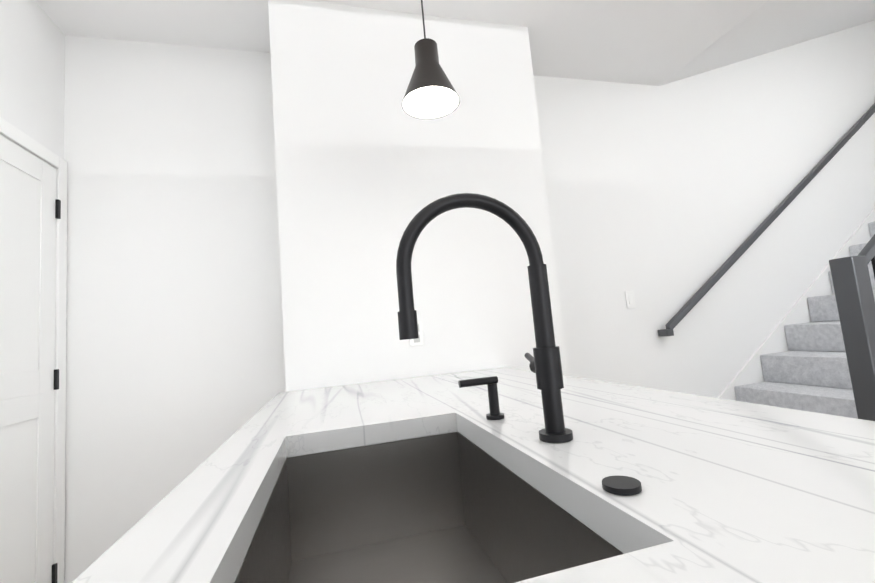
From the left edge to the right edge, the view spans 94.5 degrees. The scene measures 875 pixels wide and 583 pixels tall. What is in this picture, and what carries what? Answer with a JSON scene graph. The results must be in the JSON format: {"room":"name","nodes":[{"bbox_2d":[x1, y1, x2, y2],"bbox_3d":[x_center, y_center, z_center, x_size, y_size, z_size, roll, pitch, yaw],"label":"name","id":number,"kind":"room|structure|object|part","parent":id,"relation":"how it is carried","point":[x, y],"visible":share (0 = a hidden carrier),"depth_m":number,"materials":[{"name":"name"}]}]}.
{"room":"kitchen","nodes":[
{"label":"kitchen","id":0,"kind":"room"},
{"bbox_2d":[0,0,64,158],"bbox_3d":[-2.072,0.026,1.505,0.766,2.830,0.770,-3,-6,-15],"label":"wall","id":1,"kind":"structure","parent":0,"point":[32,70],"depth_m":1.81,"materials":[{"name":"white paint"}]},
{"bbox_2d":[0,117,66,582],"bbox_3d":[-1.637,0.360,1.557,0.058,2.100,0.689,-3,-6,-15],"label":"pantry door","id":2,"kind":"structure","parent":1,"relation":"in","point":[33,233],"depth_m":1.69,"materials":[{"name":"white paint"}]},
{"bbox_2d":[268,0,567,391],"bbox_3d":[-0.090,-0.075,2.189,1.370,2.830,0.450,-3,-6,-15],"label":"wall","id":3,"kind":"structure","parent":0,"point":[368,168],"depth_m":1.98,"materials":[{"name":"white paint"}]},
{"bbox_2d":[409,321,423,345],"bbox_3d":[-0.100,0.198,1.913,0.070,0.115,0.006,-3,-6,-15],"label":"outlet","id":4,"kind":"object","parent":3,"relation":"attached to","point":[417,341],"visible":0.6,"depth_m":1.91,"materials":[{"name":"white plastic"}]},
{"bbox_2d":[35,0,874,85],"bbox_3d":[1.962,-2.556,-0.734,8.100,1.248,7.770,-3,-6,-15],"label":"ceiling","id":5,"kind":"structure","parent":0,"point":[652,42],"depth_m":2.30,"materials":[{"name":"white paint"}]},
{"bbox_2d":[402,0,459,118],"bbox_3d":[-0.061,-1.069,1.358,0.188,0.929,0.188,-3,-6,-15],"label":"pendant light","id":6,"kind":"object","parent":5,"relation":"hanging from","point":[430,93],"visible":1,"depth_m":1.31,"materials":[{"name":"black metal"}]},
{"bbox_2d":[64,20,874,582],"bbox_3d":[1.129,-0.856,2.830,8.100,4.300,0.100,-3,-6,-15],"label":"wall","id":7,"kind":"structure","parent":0,"point":[664,200],"depth_m":2.24,"materials":[{"name":"white paint"}]},
{"bbox_2d":[625,291,635,307],"bbox_3d":[1.290,0.053,2.700,0.070,0.115,0.008,-3,-6,-15],"label":"switch plate","id":8,"kind":"object","parent":7,"relation":"attached to","point":[630,299],"visible":1,"depth_m":2.70,"materials":[{"name":"white plastic"}]},
{"bbox_2d":[658,103,874,335],"bbox_3d":[2.898,-0.878,3.187,3.100,2.193,0.085,-3,-6,-15],"label":"handrail","id":9,"kind":"object","parent":7,"relation":"attached to","point":[714,278],"visible":1,"depth_m":2.96,"materials":[{"name":"grey metal"}]},
{"bbox_2d":[717,207,874,400],"bbox_3d":[3.166,-0.222,3.209,3.842,2.772,0.015,-3,-6,-15],"label":"stair skirt board","id":10,"kind":"object","parent":7,"relation":"attached to","point":[751,371],"visible":0.11,"depth_m":3.02,"materials":[{"name":"white paint"}]},
{"bbox_3d":[2.257,0.868,-1.082,8.100,0.100,7.770,-3,-6,-15],"label":"floor","id":11,"kind":"structure","parent":0,"visible":0},
{"bbox_2d":[287,432,452,457],"bbox_3d":[-0.148,0.815,1.153,0.648,0.868,0.557,-3,-6,-15],"label":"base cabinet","id":12,"kind":"object","parent":11,"relation":"on","point":[367,445],"depth_m":0.91,"materials":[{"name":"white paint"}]},
{"bbox_2d":[72,367,874,582],"bbox_3d":[0.179,0.703,0.604,1.060,0.923,2.542,-3,-6,-15],"label":"countertop","id":13,"kind":"structure","parent":12,"relation":"on","point":[732,491],"depth_m":0.52,"materials":[{"name":"stone"}]},
{"bbox_2d":[235,432,623,582],"bbox_3d":[-0.051,0.421,0.604,0.398,0.216,0.666,-3,-6,-15],"label":"sink","id":14,"kind":"object","parent":13,"relation":"in","point":[455,507],"visible":0.97,"depth_m":0.87,"materials":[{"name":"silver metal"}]},
{"bbox_2d":[458,376,504,419],"bbox_3d":[0.097,0.234,0.883,0.095,0.090,0.040,-3,-6,-15],"label":"soap dispenser","id":15,"kind":"object","parent":13,"relation":"on","point":[491,382],"visible":1,"depth_m":0.88,"materials":[{"name":"black metal"}]},
{"bbox_2d":[396,193,572,442],"bbox_3d":[0.063,0.048,0.726,0.284,0.432,0.145,-3,-6,-15],"label":"faucet","id":16,"kind":"object","parent":13,"relation":"on","point":[545,365],"visible":1,"depth_m":0.69,"materials":[{"name":"black metal"}]},
{"bbox_3d":[0.213,0.224,0.467,0.042,0.007,0.042,-3,-6,-15],"label":"air switch button","id":17,"kind":"part","parent":13,"relation":"part of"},
{"bbox_2d":[734,221,874,418],"bbox_3d":[3.381,0.149,2.718,3.717,1.900,0.945,-3,-6,-15],"label":"stairs","id":18,"kind":"structure","parent":11,"relation":"on","point":[809,371],"depth_m":2.66,"materials":[{"name":"carpet"}]},
{"bbox_2d":[829,234,874,420],"bbox_3d":[3.065,-0.417,2.167,2.647,3.067,0.090,-3,-6,-15],"label":"stair railing","id":19,"kind":"object","parent":18,"relation":"attached to","point":[853,291],"visible":1,"depth_m":1.77,"materials":[{"name":"grey metal"}]}
]}

